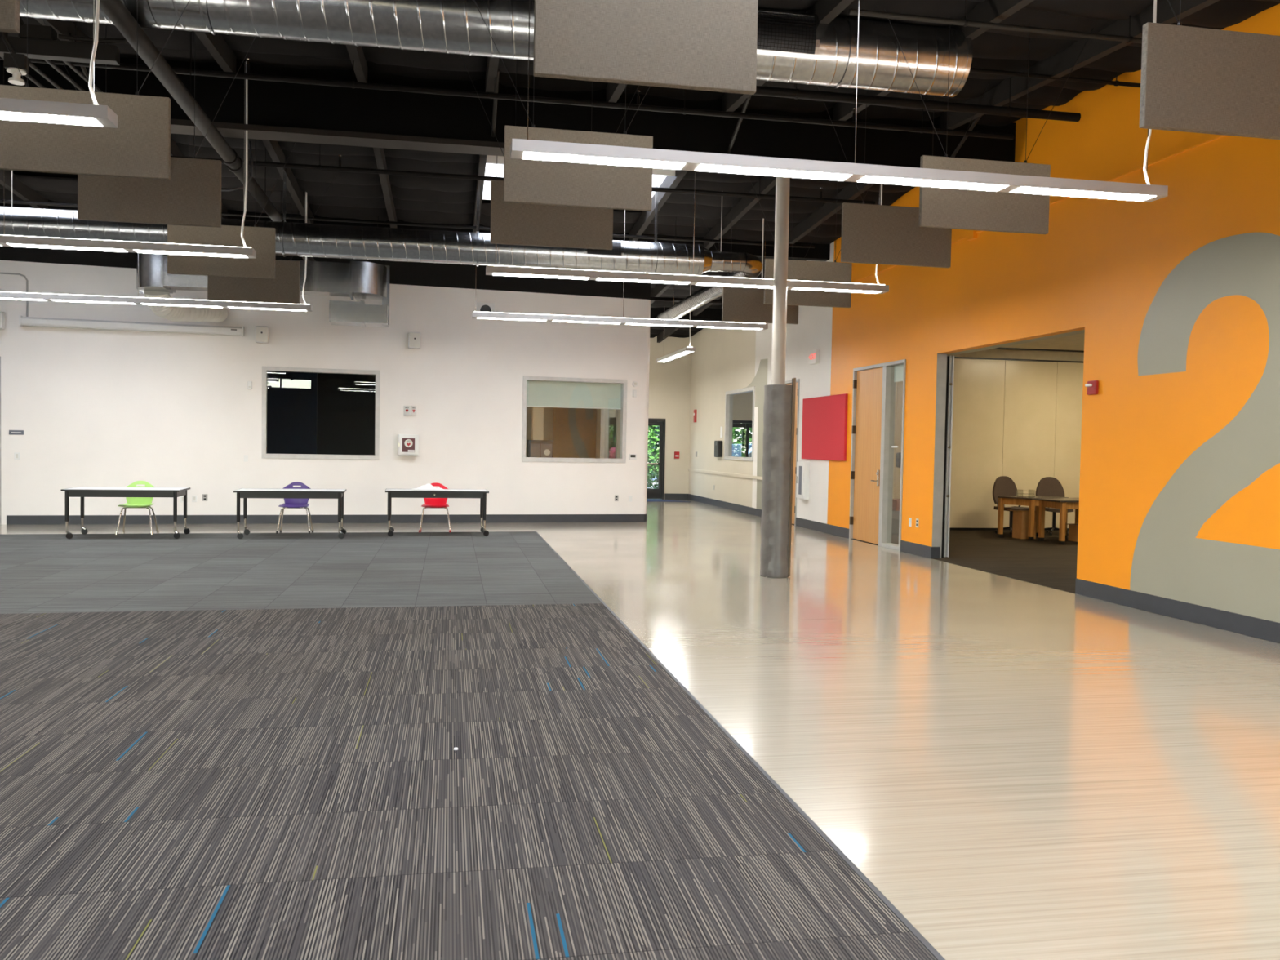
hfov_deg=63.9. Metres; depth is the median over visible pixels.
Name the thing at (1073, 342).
ceiling
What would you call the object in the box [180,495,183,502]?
wall plate
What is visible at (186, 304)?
diffuser
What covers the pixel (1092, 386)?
fire alarm strobe
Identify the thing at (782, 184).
round column
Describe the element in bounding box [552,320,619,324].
diffuser
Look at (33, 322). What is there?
projector screen
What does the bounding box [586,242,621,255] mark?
grille
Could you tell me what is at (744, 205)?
beam
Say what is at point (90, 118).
diffuser
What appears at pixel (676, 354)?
diffuser
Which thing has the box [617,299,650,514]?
wall
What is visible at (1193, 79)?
panel
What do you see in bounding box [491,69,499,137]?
ceiling beam
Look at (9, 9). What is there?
panel
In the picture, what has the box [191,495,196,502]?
wall plate
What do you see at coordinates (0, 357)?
door
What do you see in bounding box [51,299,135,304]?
diffuser
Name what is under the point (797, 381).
door
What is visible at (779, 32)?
grille
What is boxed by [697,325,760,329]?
diffuser
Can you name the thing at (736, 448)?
parked car
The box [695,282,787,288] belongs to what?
diffuser
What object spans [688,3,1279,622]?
wall
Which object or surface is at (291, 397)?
panel
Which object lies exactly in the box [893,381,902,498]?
panel
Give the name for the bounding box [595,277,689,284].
diffuser
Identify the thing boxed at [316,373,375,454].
window pane
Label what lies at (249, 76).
pipe
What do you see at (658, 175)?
skylight
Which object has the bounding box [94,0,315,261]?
drain pipe
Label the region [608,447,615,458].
flowering bush
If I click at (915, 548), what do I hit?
baseboard
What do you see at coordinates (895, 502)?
base cabinet
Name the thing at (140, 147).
panel
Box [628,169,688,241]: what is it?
beam
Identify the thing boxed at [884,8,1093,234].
panel
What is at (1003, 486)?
office chair
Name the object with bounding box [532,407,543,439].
pier
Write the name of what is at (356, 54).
ceiling beam
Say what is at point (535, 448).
storage cabinet
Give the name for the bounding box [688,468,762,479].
trim
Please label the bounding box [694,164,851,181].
diffuser
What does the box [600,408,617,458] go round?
window
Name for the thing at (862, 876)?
trim
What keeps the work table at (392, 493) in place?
on the carpet
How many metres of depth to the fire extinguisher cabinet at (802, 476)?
19.74 m
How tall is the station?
0.200 m
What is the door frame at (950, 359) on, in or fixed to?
on the floor
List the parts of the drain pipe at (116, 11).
hanger rod, hanger rod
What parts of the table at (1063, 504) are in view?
leg, leg, leg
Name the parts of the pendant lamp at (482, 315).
power cord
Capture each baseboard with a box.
[6,514,642,524]
[642,514,647,521]
[664,493,688,499]
[688,493,761,517]
[795,517,848,538]
[900,540,930,558]
[930,546,939,558]
[949,528,1068,530]
[1075,578,1279,643]
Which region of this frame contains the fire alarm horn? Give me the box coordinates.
[693,409,697,422]
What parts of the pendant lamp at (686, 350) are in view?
power cord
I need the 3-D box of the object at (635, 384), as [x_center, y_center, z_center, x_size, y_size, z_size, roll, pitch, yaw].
[-0.094,-1.922,20.527,0.109,0.109,0.055,0,2,-17]
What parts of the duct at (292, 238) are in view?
hanger rod, hanger rod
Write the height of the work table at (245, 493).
0.737 m
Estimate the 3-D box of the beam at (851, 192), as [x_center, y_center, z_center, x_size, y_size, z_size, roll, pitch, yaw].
[2.078,-4.192,21.012,0.090,1.145,16.950,1,2,-10]
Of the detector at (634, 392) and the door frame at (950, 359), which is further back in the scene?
the detector at (634, 392)
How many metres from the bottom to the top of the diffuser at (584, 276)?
0.013 m
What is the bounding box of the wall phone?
[895,452,901,467]
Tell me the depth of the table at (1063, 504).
17.47 m
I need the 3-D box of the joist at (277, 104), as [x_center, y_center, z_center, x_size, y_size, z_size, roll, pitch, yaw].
[-4.639,-4.164,11.036,18.800,0.700,0.220,1,2,-10]
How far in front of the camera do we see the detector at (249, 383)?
18.45 m
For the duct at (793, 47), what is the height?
0.653 m
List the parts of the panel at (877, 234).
panel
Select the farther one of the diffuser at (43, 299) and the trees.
the trees
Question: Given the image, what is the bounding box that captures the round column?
[764,176,790,577]
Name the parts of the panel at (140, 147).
panel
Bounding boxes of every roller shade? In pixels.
[526,380,621,408]
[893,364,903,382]
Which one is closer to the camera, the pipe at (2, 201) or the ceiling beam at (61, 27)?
the ceiling beam at (61, 27)
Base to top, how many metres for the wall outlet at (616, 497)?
0.120 m
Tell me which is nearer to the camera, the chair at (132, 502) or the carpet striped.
the carpet striped
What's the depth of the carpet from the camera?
11.83 m
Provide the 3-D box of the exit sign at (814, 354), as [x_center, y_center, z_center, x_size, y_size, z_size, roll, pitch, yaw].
[3.304,-2.333,19.448,0.073,0.260,0.399,1,2,-10]
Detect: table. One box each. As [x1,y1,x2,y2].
[60,486,190,538]
[233,488,346,538]
[385,488,488,536]
[997,495,1068,540]
[1036,497,1079,544]
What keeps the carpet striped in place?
on the floor
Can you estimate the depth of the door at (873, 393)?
16.77 m
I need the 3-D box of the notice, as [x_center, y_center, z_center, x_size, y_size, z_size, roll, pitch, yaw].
[2.077,-1.224,26.186,0.006,0.280,0.180,1,2,-10]
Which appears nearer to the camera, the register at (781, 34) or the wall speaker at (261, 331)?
the register at (781, 34)
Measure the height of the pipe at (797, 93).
0.410 m
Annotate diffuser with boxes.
[0,111,102,126]
[0,297,46,301]
[6,243,127,252]
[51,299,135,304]
[133,249,248,257]
[140,302,222,307]
[228,306,306,311]
[477,317,546,321]
[493,272,588,279]
[522,151,685,169]
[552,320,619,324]
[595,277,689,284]
[625,323,692,327]
[657,351,692,362]
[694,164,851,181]
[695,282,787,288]
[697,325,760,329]
[791,287,881,293]
[857,175,1008,191]
[1009,186,1155,201]
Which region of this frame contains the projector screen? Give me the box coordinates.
[18,315,244,336]
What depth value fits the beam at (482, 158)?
14.64 m
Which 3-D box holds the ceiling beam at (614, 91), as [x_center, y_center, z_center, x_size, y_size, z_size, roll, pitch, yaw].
[1.435,-3.360,2.022,0.090,1.530,19.700,1,2,-10]
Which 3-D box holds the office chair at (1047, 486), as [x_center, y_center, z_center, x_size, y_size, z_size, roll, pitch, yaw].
[7.841,0.487,19.416,0.593,1.080,0.556,1,2,-5]
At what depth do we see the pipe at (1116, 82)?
10.11 m
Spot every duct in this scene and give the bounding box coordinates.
[0,156,762,277]
[19,0,973,97]
[136,206,390,327]
[656,239,754,326]
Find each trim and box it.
[0,531,945,959]
[646,498,690,502]
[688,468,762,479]
[851,134,1224,283]
[954,347,1084,363]
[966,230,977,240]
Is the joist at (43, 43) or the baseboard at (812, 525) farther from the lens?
the baseboard at (812, 525)
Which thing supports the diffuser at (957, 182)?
attached to the pendant lamp at (529, 149)
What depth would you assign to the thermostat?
20.57 m
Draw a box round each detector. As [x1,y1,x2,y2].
[0,31,29,85]
[247,381,252,389]
[632,390,636,396]
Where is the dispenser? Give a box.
[714,440,722,457]
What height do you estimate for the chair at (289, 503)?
0.835 m
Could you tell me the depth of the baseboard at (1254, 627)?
9.61 m
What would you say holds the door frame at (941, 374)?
attached to the wall at (1137, 431)
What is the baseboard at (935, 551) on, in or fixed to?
attached to the wall at (1137, 431)
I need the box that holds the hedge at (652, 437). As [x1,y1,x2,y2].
[608,421,662,488]
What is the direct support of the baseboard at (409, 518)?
attached to the wall at (91, 407)
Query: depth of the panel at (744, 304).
15.99 m
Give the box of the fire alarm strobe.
[1084,380,1098,395]
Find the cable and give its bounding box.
[221,140,253,191]
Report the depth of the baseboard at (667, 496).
29.61 m
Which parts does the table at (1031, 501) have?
leg, leg, leg, leg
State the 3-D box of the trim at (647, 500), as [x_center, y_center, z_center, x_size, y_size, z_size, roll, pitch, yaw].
[0.189,0.570,28.728,2.250,0.012,1.150,1,2,-10]
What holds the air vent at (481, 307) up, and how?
in the wall at (91, 407)
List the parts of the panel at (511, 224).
panel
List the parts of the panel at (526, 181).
panel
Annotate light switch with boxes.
[13,452,20,459]
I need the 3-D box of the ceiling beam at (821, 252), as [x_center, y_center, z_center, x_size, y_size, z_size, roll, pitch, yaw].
[-5.777,-4.318,17.190,18.800,0.308,0.200,1,2,-10]
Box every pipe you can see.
[0,57,1013,139]
[0,191,814,248]
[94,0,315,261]
[170,146,875,204]
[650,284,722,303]
[725,77,1080,121]
[848,0,1142,43]
[969,67,1140,87]
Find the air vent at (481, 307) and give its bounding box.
[476,302,494,312]
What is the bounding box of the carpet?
[0,531,602,613]
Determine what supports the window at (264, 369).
in the wall at (91, 407)
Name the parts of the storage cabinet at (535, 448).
door, door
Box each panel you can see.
[0,0,19,33]
[0,0,190,180]
[42,18,255,227]
[167,142,296,279]
[207,176,335,303]
[266,371,317,453]
[460,54,639,249]
[474,0,653,211]
[533,0,758,94]
[552,407,596,457]
[693,196,825,324]
[748,176,871,307]
[801,393,848,461]
[817,84,988,267]
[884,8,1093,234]
[892,382,897,498]
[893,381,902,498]
[949,358,1005,528]
[1001,360,1057,528]
[1052,362,1083,528]
[1138,0,1279,139]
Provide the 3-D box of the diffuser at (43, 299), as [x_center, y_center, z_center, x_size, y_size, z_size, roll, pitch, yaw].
[-9.205,-2.628,14.818,1.107,0.013,0.164,1,2,-10]
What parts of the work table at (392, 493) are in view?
leg, leg, leg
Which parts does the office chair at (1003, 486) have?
backrest, seat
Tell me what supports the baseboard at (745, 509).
attached to the wall at (1137, 431)
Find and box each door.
[0,356,1,524]
[608,417,665,499]
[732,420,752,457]
[785,378,799,525]
[848,359,906,551]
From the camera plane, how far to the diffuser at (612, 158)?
7.02 m
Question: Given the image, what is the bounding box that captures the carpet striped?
[0,603,937,959]
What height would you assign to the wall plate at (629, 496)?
0.120 m
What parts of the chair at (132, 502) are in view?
seat, leg frame, backrest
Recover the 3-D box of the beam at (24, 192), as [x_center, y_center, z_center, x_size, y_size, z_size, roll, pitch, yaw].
[-9.957,-4.337,18.783,0.090,1.145,16.950,1,2,-10]
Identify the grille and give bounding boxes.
[409,333,420,346]
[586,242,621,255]
[756,10,816,53]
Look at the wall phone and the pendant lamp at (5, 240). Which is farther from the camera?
the wall phone
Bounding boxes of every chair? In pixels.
[115,480,159,534]
[275,481,313,533]
[418,482,451,532]
[992,475,1029,534]
[1035,476,1073,535]
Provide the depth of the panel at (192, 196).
9.40 m
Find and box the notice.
[720,426,722,437]
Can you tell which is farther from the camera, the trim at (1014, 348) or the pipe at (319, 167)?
the trim at (1014, 348)
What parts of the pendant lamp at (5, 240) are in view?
power cord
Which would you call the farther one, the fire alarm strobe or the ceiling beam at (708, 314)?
the ceiling beam at (708, 314)
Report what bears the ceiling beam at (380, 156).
attached to the joist at (277, 104)
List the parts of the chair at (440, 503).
seat, leg frame, backrest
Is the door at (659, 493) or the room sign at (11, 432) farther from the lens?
the door at (659, 493)
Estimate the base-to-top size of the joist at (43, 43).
0.635 m
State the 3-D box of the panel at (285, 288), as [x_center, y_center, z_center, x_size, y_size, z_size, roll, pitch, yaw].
[-5.520,-3.494,14.678,2.244,1.882,0.050,1,2,-10]
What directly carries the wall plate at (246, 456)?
attached to the wall at (91, 407)
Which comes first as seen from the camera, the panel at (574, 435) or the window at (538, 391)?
the window at (538, 391)
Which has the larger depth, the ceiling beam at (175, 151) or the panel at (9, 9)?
the ceiling beam at (175, 151)
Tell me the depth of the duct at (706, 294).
18.89 m
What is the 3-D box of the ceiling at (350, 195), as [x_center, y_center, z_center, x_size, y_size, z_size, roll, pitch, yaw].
[-4.406,-3.780,9.755,18.800,1.428,37.050,1,2,-10]
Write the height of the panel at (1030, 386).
3.310 m
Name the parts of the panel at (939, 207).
panel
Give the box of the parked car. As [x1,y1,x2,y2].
[731,444,751,457]
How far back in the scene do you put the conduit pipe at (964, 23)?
8.42 m
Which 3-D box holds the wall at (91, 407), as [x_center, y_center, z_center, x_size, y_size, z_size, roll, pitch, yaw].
[-7.520,-1.889,18.451,16.001,5.345,0.200,0,2,-17]
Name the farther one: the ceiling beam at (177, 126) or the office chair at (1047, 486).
the office chair at (1047, 486)
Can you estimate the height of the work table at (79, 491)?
0.737 m
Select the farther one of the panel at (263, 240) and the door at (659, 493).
the door at (659, 493)
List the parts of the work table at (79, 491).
leg, leg, leg, leg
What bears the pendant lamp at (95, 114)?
hanging from the ceiling at (350, 195)
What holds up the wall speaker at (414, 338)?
attached to the wall at (91, 407)
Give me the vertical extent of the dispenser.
0.420 m
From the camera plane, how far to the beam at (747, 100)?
11.58 m
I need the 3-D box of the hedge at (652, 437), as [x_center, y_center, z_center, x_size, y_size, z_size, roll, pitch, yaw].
[-0.851,-1.283,33.489,5.728,3.659,1.727,1,2,-10]
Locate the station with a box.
[674,451,679,458]
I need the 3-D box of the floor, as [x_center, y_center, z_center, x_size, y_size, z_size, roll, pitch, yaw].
[-1.436,1.268,10.416,25.400,0.204,37.300,1,2,-10]
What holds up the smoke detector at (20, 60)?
hanging from the joist at (43, 43)
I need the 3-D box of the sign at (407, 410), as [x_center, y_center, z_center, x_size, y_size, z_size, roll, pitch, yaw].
[-4.314,-1.305,19.261,0.240,0.180,0.120,0,2,-17]
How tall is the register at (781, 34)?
0.395 m
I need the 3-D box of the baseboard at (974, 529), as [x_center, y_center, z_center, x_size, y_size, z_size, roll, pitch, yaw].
[6.509,0.958,20.116,6.250,0.046,0.080,1,2,-10]
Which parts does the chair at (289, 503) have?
seat, leg frame, backrest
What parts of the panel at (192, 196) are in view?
panel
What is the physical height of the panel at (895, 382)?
3.310 m
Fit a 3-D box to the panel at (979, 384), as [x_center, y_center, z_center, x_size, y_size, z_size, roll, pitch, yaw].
[6.562,-0.718,20.062,1.114,3.310,0.100,1,2,-10]
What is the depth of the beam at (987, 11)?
8.85 m
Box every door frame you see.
[932,353,946,558]
[941,329,1084,557]
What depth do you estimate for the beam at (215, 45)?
10.25 m
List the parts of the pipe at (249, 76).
hanger rod, hanger rod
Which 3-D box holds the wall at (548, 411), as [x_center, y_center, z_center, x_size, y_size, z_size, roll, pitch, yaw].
[-2.983,-1.072,26.935,3.520,3.300,0.100,1,2,-10]
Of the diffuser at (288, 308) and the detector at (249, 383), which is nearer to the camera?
the diffuser at (288, 308)
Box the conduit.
[0,272,28,316]
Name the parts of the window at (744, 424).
frame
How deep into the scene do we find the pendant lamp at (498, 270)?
12.21 m
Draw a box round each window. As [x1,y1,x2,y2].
[261,366,379,459]
[521,375,626,462]
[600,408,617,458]
[724,386,755,461]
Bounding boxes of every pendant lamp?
[0,0,117,128]
[0,60,256,258]
[0,191,312,311]
[471,209,768,329]
[485,162,888,293]
[510,0,1168,202]
[656,284,695,362]
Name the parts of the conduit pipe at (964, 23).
hanger rod, hanger rod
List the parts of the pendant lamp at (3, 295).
power cord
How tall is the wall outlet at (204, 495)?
0.120 m
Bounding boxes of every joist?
[0,16,127,92]
[0,57,1016,168]
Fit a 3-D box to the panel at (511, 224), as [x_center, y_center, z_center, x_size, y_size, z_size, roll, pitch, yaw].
[-0.854,-3.299,10.124,1.994,1.972,0.050,1,2,-10]
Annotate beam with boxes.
[0,169,48,208]
[0,200,830,261]
[34,17,95,92]
[170,118,504,155]
[170,137,227,218]
[195,31,236,72]
[262,139,313,223]
[346,44,368,83]
[373,146,396,227]
[484,57,499,93]
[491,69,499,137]
[605,82,626,102]
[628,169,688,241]
[650,175,776,304]
[650,307,733,322]
[657,182,875,342]
[721,0,853,111]
[726,96,751,154]
[832,0,1034,120]
[939,0,1219,129]
[950,115,981,157]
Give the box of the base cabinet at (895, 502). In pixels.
[891,498,899,533]
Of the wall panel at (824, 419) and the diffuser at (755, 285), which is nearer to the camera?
the diffuser at (755, 285)
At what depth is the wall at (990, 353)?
20.16 m
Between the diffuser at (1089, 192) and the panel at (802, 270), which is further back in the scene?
the panel at (802, 270)
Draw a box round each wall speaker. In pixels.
[0,311,4,329]
[255,325,268,342]
[408,332,421,348]
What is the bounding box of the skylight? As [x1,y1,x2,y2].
[10,170,643,212]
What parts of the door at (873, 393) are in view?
handle plate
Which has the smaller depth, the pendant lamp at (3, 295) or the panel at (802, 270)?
the panel at (802, 270)
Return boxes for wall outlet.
[202,493,207,501]
[614,495,618,501]
[915,518,919,527]
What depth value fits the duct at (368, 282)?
16.46 m
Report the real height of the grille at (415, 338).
0.260 m
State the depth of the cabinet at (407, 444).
19.16 m
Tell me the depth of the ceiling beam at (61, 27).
9.80 m
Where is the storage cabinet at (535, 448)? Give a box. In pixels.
[526,440,553,457]
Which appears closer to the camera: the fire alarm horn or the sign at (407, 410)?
the sign at (407, 410)
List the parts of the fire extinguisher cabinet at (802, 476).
door, door glass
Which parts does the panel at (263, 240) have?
panel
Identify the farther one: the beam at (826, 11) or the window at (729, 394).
the window at (729, 394)
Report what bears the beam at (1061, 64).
attached to the ceiling at (350, 195)
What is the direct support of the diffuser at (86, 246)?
attached to the pendant lamp at (5, 240)
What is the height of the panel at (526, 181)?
1.855 m
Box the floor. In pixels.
[0,498,1279,959]
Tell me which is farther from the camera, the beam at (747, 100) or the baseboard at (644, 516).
the baseboard at (644, 516)
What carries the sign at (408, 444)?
attached to the cabinet at (407, 444)
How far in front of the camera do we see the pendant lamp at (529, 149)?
7.30 m
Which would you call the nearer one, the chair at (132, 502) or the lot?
the chair at (132, 502)
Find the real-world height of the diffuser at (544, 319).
0.013 m
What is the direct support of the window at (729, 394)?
in the wall at (1137, 431)
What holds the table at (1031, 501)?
on the floor
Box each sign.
[8,430,23,435]
[402,438,414,452]
[403,405,416,415]
[808,349,819,364]
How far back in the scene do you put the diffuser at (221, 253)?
10.90 m
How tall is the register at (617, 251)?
0.267 m
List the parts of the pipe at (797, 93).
hanger rod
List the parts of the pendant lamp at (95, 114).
power cord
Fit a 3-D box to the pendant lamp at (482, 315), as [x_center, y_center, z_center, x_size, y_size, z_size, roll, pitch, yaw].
[-0.258,-3.435,16.492,4.800,1.838,0.200,1,2,-10]
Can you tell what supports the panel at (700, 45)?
hanging from the ceiling at (350, 195)
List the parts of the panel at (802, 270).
panel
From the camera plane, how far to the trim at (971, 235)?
13.57 m
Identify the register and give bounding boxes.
[584,240,623,258]
[756,8,820,59]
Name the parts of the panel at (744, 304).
panel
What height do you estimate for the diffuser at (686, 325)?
0.013 m
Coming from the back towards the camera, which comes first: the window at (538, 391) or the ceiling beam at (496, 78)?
the window at (538, 391)
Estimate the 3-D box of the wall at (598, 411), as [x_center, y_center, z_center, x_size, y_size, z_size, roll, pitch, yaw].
[-1.182,-2.057,27.435,0.180,5.300,3.300,1,2,-10]
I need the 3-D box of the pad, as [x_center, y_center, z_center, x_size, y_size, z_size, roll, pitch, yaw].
[1.660,-0.035,12.333,0.353,2.385,0.365,1,2,-10]
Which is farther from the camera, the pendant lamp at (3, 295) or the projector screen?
the projector screen
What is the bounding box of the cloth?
[411,483,444,490]
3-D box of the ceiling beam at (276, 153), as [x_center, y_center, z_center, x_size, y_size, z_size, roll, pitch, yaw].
[-5.945,-4.288,19.526,0.090,1.145,16.950,1,2,-10]
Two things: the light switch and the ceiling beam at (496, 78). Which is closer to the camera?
the ceiling beam at (496, 78)
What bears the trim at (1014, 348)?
attached to the wall at (990, 353)
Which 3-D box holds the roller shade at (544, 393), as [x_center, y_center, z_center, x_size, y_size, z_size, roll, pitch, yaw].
[-1.310,-1.713,20.346,1.937,0.550,0.007,0,2,-17]
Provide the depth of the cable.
11.74 m
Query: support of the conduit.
attached to the wall at (91, 407)
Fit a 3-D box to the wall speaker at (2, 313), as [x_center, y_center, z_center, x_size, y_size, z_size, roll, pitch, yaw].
[-10.789,-2.680,17.204,0.220,0.290,0.262,0,2,-17]
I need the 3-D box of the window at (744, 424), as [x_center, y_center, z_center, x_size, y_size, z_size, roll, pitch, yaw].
[3.070,-0.575,29.996,1.850,2.320,0.160,1,2,-10]
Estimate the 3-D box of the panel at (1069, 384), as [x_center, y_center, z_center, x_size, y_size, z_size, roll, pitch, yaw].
[8.764,-0.692,20.471,1.114,3.310,0.100,1,2,-10]
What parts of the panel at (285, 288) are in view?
panel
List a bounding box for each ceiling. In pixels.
[0,0,1279,337]
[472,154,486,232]
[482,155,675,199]
[991,333,1084,352]
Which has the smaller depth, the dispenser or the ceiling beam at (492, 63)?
the ceiling beam at (492, 63)
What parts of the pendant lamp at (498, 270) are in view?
power cord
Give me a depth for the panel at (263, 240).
12.38 m
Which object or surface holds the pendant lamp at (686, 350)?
hanging from the ceiling at (350, 195)
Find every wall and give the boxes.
[0,245,650,524]
[525,406,553,457]
[595,408,600,457]
[608,336,752,493]
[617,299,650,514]
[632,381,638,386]
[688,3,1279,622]
[946,349,1084,361]
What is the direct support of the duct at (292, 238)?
hanging from the ceiling at (350, 195)
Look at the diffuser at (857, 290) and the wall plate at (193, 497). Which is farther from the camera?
the wall plate at (193, 497)
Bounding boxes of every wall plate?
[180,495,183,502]
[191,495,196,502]
[244,454,248,462]
[628,495,631,502]
[908,517,911,526]
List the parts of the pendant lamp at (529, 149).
power cord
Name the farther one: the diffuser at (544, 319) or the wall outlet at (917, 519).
the diffuser at (544, 319)
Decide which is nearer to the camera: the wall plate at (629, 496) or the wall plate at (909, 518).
the wall plate at (909, 518)
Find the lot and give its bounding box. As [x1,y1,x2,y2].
[647,475,657,488]
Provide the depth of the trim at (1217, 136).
10.34 m
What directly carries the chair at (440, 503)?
on the carpet
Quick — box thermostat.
[629,453,636,459]
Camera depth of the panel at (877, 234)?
10.77 m
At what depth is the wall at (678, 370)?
29.52 m
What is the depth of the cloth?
16.83 m
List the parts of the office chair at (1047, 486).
backrest, seat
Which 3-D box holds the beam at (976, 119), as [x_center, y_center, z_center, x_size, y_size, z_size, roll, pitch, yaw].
[3.790,-3.980,12.030,0.043,0.451,0.898,1,2,-10]
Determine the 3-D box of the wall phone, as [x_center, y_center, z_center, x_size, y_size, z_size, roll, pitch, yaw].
[4.040,-0.312,16.027,0.055,0.238,0.135,1,2,-10]
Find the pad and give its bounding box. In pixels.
[760,377,795,577]

